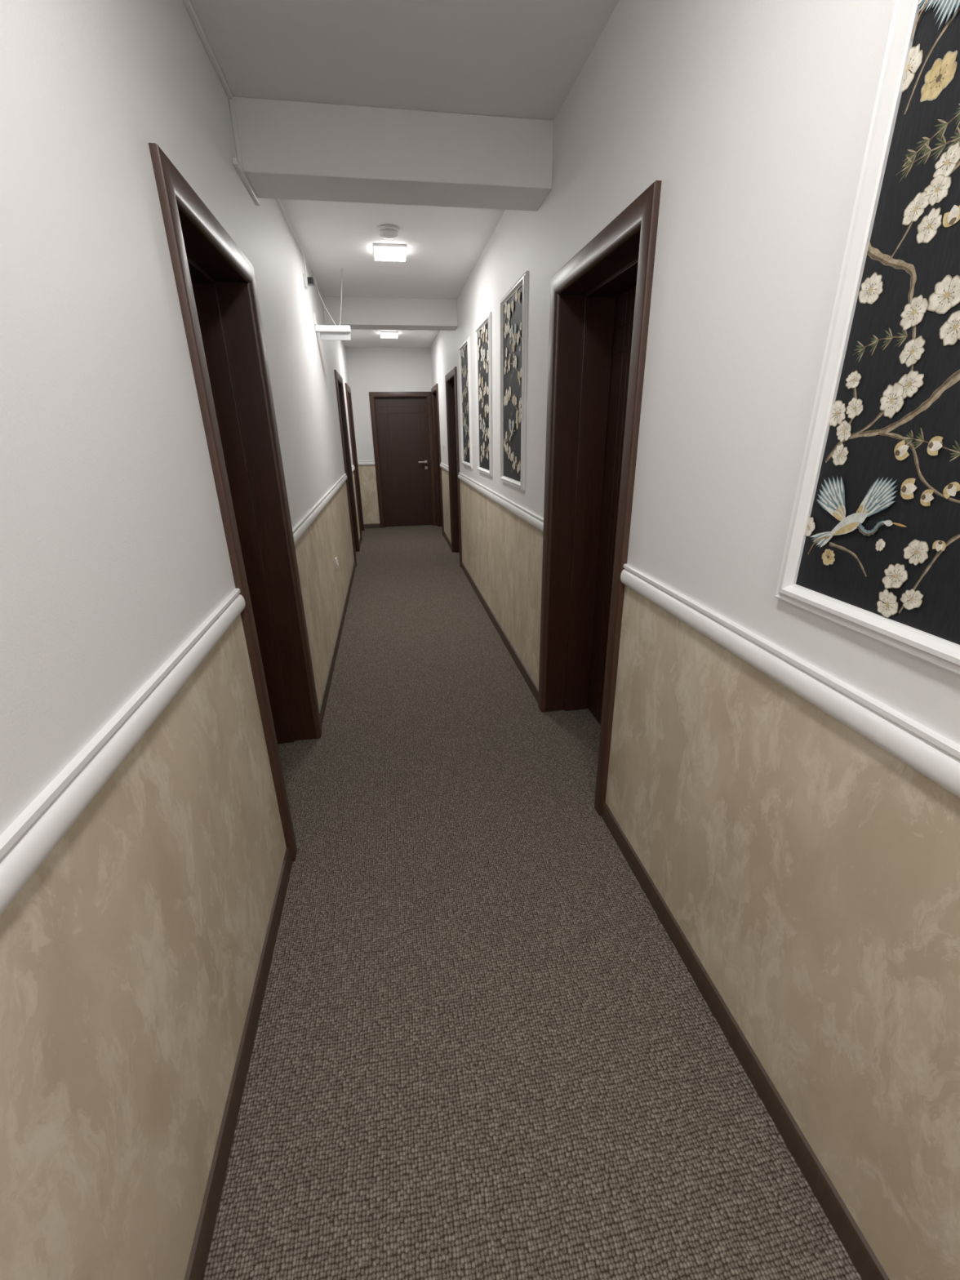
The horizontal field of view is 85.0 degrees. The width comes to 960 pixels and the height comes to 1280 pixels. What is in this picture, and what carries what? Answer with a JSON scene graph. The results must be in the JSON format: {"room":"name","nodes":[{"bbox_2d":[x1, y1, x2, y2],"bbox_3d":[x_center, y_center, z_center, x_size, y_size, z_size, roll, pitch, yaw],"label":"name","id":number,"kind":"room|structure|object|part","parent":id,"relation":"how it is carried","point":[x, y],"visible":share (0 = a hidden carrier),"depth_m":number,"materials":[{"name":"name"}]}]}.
{"room":"hotel corridor","nodes":[
{"label":"hotel corridor","id":0,"kind":"room"},
{"bbox_2d":[0,0,359,1279],"bbox_3d":[-1.236,-1.044,3.098,0.400,2.670,11.250,-4,22,-9],"label":"wall","id":1,"kind":"structure","parent":0,"point":[130,957],"depth_m":0.91,"materials":[{"name":"paint"}]},
{"bbox_2d":[0,588,245,915],"bbox_3d":[-0.406,0.573,-0.162,0.020,0.071,3.818,-4,22,-9],"label":"chair rail","id":2,"kind":"object","parent":1,"relation":"attached to","point":[30,838],"visible":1,"depth_m":0.78,"materials":[{"name":"white paint"}]},
{"bbox_2d":[148,142,322,862],"bbox_3d":[-0.950,-0.305,1.987,0.321,2.114,0.940,-4,22,-9],"label":"door","id":3,"kind":"structure","parent":1,"relation":"in","point":[215,283],"depth_m":2.10,"materials":[{"name":"brown wood"}]},
{"bbox_2d":[184,848,292,1279],"bbox_3d":[-0.395,1.500,0.209,0.012,0.072,3.818,-4,22,-9],"label":"baseboard","id":4,"kind":"structure","parent":1,"relation":"attached to","point":[199,1253],"depth_m":1.23,"materials":[{"name":"brown wood"}]},
{"bbox_2d":[182,0,324,297],"bbox_3d":[-0.782,-1.599,1.207,0.016,0.244,8.019,-4,22,-9],"label":"duct","id":5,"kind":"object","parent":1,"relation":"attached to","point":[237,163],"visible":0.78,"depth_m":1.96,"materials":[{"name":"white plastic"}]},
{"bbox_2d":[299,248,314,288],"bbox_3d":[-1.196,-2.564,3.620,0.064,0.202,0.170,-4,22,-9],"label":"camera","id":6,"kind":"object","parent":1,"relation":"attached to","point":[309,281],"visible":1,"depth_m":3.66,"materials":[{"name":"white plastic"}]},
{"bbox_2d":[292,473,346,544],"bbox_3d":[-1.196,-1.156,4.185,0.020,0.071,3.788,-4,22,-9],"label":"chair rail","id":7,"kind":"object","parent":1,"relation":"attached to","point":[304,523],"visible":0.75,"depth_m":3.23,"materials":[{"name":"white paint"}]},
{"bbox_2d":[311,268,351,340],"bbox_3d":[-1.169,-2.620,4.093,0.270,0.483,0.080,-4,22,-9],"label":"emergency light","id":8,"kind":"object","parent":1,"relation":"attached to","point":[327,332],"visible":1,"depth_m":4.14,"materials":[{"name":"white plastic"}]},
{"bbox_3d":[-1.153,-2.422,4.175,0.235,0.054,0.008,-4,22,-9],"label":"light panel","id":9,"kind":"part","parent":8,"relation":"part of","materials":[{"name":"grey plastic"}]},
{"bbox_2d":[334,556,337,568],"bbox_3d":[-1.172,-0.631,4.284,0.017,0.080,0.080,-4,22,-9],"label":"wall socket","id":10,"kind":"object","parent":1,"relation":"attached to","point":[335,558],"visible":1,"depth_m":4.26,"materials":[{"name":"white plastic"}]},
{"bbox_2d":[319,560,355,724],"bbox_3d":[-1.185,-0.229,4.556,0.012,0.072,3.788,-4,22,-9],"label":"baseboard","id":11,"kind":"structure","parent":1,"relation":"attached to","point":[326,688],"depth_m":3.69,"materials":[{"name":"brown wood"}]},
{"bbox_2d":[333,369,359,566],"bbox_3d":[-1.737,-2.027,6.316,0.321,2.114,0.930,-4,22,-9],"label":"door","id":12,"kind":"structure","parent":1,"relation":"in","point":[339,380],"depth_m":6.47,"materials":[{"name":"brown wood"}]},
{"bbox_2d":[344,382,364,540],"bbox_3d":[-2.008,-2.619,7.805,0.321,2.114,0.920,-4,22,-9],"label":"door","id":13,"kind":"structure","parent":1,"relation":"in","point":[348,389],"depth_m":7.93,"materials":[{"name":"brown wood"}]},
{"bbox_2d":[346,347,431,524],"bbox_3d":[-1.374,-3.194,8.467,2.060,2.670,0.200,-4,22,-9],"label":"wall","id":14,"kind":"structure","parent":0,"point":[369,369],"depth_m":8.05,"materials":[{"name":"paint"}]},
{"bbox_2d":[358,460,374,466],"bbox_3d":[-1.816,-2.839,8.408,0.252,0.071,0.020,-4,22,-9],"label":"chair rail","id":15,"kind":"object","parent":14,"relation":"attached to","point":[369,462],"visible":1,"depth_m":8.40,"materials":[{"name":"white paint"}]},
{"bbox_2d":[364,523,380,528],"bbox_3d":[-1.809,-1.913,8.781,0.268,0.072,0.012,-4,22,-9],"label":"baseboard","id":16,"kind":"structure","parent":14,"relation":"attached to","point":[374,525],"depth_m":8.78,"materials":[{"name":"brown wood"}]},
{"bbox_2d":[368,391,437,528],"bbox_3d":[-1.226,-2.904,8.543,0.960,2.069,0.121,-4,22,-9],"label":"door","id":17,"kind":"structure","parent":14,"relation":"in","point":[402,422],"depth_m":8.51,"materials":[{"name":"brown wood"}]},
{"bbox_2d":[189,0,619,347],"bbox_3d":[-0.441,-2.392,2.706,2.060,0.100,11.650,-4,22,-9],"label":"ceiling","id":18,"kind":"structure","parent":0,"point":[522,59],"depth_m":1.84,"materials":[{"name":"paint"}]},
{"bbox_2d":[376,224,399,239],"bbox_3d":[-0.571,-2.531,3.255,0.140,0.046,0.140,-4,22,-9],"label":"smoke detector","id":19,"kind":"object","parent":18,"relation":"attached to","point":[385,231],"visible":1,"depth_m":3.22,"materials":[{"name":"white plastic"}]},
{"bbox_2d":[380,331,398,337],"bbox_3d":[-1.161,-3.903,6.695,0.220,0.042,0.220,-4,22,-9],"label":"ceiling lamp","id":20,"kind":"object","parent":18,"relation":"attached to","point":[384,334],"visible":1,"depth_m":6.61,"materials":[{"name":"white plastic"}]},
{"bbox_2d":[373,243,406,261],"bbox_3d":[-0.622,-2.680,3.623,0.220,0.042,0.220,-4,22,-9],"label":"ceiling lamp","id":21,"kind":"object","parent":18,"relation":"attached to","point":[389,252],"visible":1,"depth_m":3.55,"materials":[{"name":"white plastic"}]},
{"bbox_2d":[322,296,457,330],"bbox_3d":[-0.860,-3.164,5.085,1.257,0.225,0.250,-4,22,-9],"label":"ceiling beam","id":22,"kind":"structure","parent":18,"relation":"attached to","point":[357,313],"depth_m":4.98,"materials":[{"name":"white paint"}]},
{"bbox_2d":[233,96,554,211],"bbox_3d":[-0.335,-2.015,2.199,1.257,0.225,0.250,-4,22,-9],"label":"ceiling beam","id":23,"kind":"structure","parent":18,"relation":"attached to","point":[295,150],"depth_m":2.10,"materials":[{"name":"white paint"}]},
{"bbox_2d":[203,524,862,1279],"bbox_3d":[-0.399,0.179,3.737,2.060,0.100,11.650,-4,22,-9],"label":"floor","id":24,"kind":"structure","parent":0,"point":[482,1050],"depth_m":1.40,"materials":[{"name":"carpet"}]},
{"bbox_2d":[430,0,959,1279],"bbox_3d":[0.397,-1.170,3.345,0.400,2.670,11.250,-4,22,-9],"label":"wall","id":25,"kind":"structure","parent":0,"point":[811,873],"depth_m":1.15,"materials":[{"name":"paint"}]},
{"bbox_2d":[431,383,444,535],"bbox_3d":[-0.507,-2.764,8.110,0.321,2.109,0.925,-4,22,-9],"label":"door","id":26,"kind":"structure","parent":25,"relation":"in","point":[434,390],"depth_m":8.27,"materials":[{"name":"brown wood"}]},
{"bbox_2d":[440,462,448,472],"bbox_3d":[-0.483,-2.359,7.154,0.020,0.071,1.128,-4,22,-9],"label":"chair rail","id":27,"kind":"object","parent":25,"relation":"attached to","point":[443,466],"visible":0.84,"depth_m":7.13,"materials":[{"name":"white paint"}]},
{"bbox_2d":[443,531,451,549],"bbox_3d":[-0.464,-1.432,7.527,0.012,0.072,1.128,-4,22,-9],"label":"baseboard","id":28,"kind":"structure","parent":25,"relation":"attached to","point":[446,537],"depth_m":7.49,"materials":[{"name":"brown wood"}]},
{"bbox_2d":[444,366,462,567],"bbox_3d":[-0.165,-2.014,6.225,0.321,2.109,0.930,-4,22,-9],"label":"door","id":29,"kind":"structure","parent":25,"relation":"in","point":[451,378],"depth_m":6.40,"materials":[{"name":"brown wood"}]},
{"bbox_2d":[458,336,472,468],"bbox_3d":[-0.138,-2.205,4.948,0.021,1.075,0.620,-4,22,-9],"label":"wall picture","id":30,"kind":"object","parent":25,"relation":"attached to","point":[464,365],"visible":1,"depth_m":4.95,"materials":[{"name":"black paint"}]},
{"bbox_3d":[-0.134,-2.205,4.949,0.009,1.000,0.545,-4,22,-9],"label":"wallpaper panel","id":31,"kind":"part","parent":30,"relation":"part of","materials":[{"name":"black paper"}]},
{"bbox_2d":[475,311,493,476],"bbox_3d":[0.027,-1.844,4.041,0.021,1.075,0.620,-4,22,-9],"label":"wall picture","id":32,"kind":"object","parent":25,"relation":"attached to","point":[483,331],"visible":1,"depth_m":4.02,"materials":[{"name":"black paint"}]},
{"bbox_3d":[0.031,-1.844,4.042,0.009,1.000,0.545,-4,22,-9],"label":"wallpaper panel","id":33,"kind":"part","parent":32,"relation":"part of","materials":[{"name":"black paper"}]},
{"bbox_2d":[461,561,538,702],"bbox_3d":[0.068,-0.268,4.599,0.012,0.072,3.398,-4,22,-9],"label":"baseboard","id":34,"kind":"structure","parent":25,"relation":"attached to","point":[530,682],"depth_m":3.88,"materials":[{"name":"brown wood"}]},
{"bbox_2d":[457,472,543,532],"bbox_3d":[0.049,-1.194,4.227,0.020,0.071,3.398,-4,22,-9],"label":"chair rail","id":35,"kind":"object","parent":25,"relation":"attached to","point":[535,520],"visible":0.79,"depth_m":3.44,"materials":[{"name":"white paint"}]},
{"bbox_2d":[500,271,528,490],"bbox_3d":[0.191,-1.485,3.139,0.021,1.075,0.630,-4,22,-9],"label":"wall picture","id":36,"kind":"object","parent":25,"relation":"attached to","point":[514,304],"visible":1,"depth_m":3.10,"materials":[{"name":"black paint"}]},
{"bbox_3d":[0.195,-1.485,3.139,0.009,1.000,0.555,-4,22,-9],"label":"wallpaper panel","id":37,"kind":"part","parent":36,"relation":"part of","materials":[{"name":"black paper"}]},
{"bbox_2d":[537,180,662,816],"bbox_3d":[0.559,-0.431,2.247,0.321,2.109,0.955,-4,22,-9],"label":"door","id":38,"kind":"structure","parent":25,"relation":"in","point":[599,312],"depth_m":2.38,"materials":[{"name":"brown wood"}]},
{"bbox_2d":[601,802,889,1279],"bbox_3d":[0.831,1.401,0.406,0.012,0.072,3.843,-4,22,-9],"label":"baseboard","id":39,"kind":"structure","parent":25,"relation":"attached to","point":[855,1243],"depth_m":1.24,"materials":[{"name":"brown wood"}]},
{"bbox_2d":[620,564,959,798],"bbox_3d":[0.812,0.475,0.034,0.020,0.071,3.843,-4,22,-9],"label":"chair rail","id":40,"kind":"object","parent":25,"relation":"attached to","point":[927,752],"visible":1,"depth_m":0.96,"materials":[{"name":"white paint"}]},
{"bbox_2d":[774,0,959,675],"bbox_3d":[0.653,-0.472,0.593,0.021,1.075,0.632,-4,22,-9],"label":"wall picture","id":41,"kind":"object","parent":25,"relation":"attached to","point":[872,548],"visible":1,"depth_m":0.79,"materials":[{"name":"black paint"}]}
]}

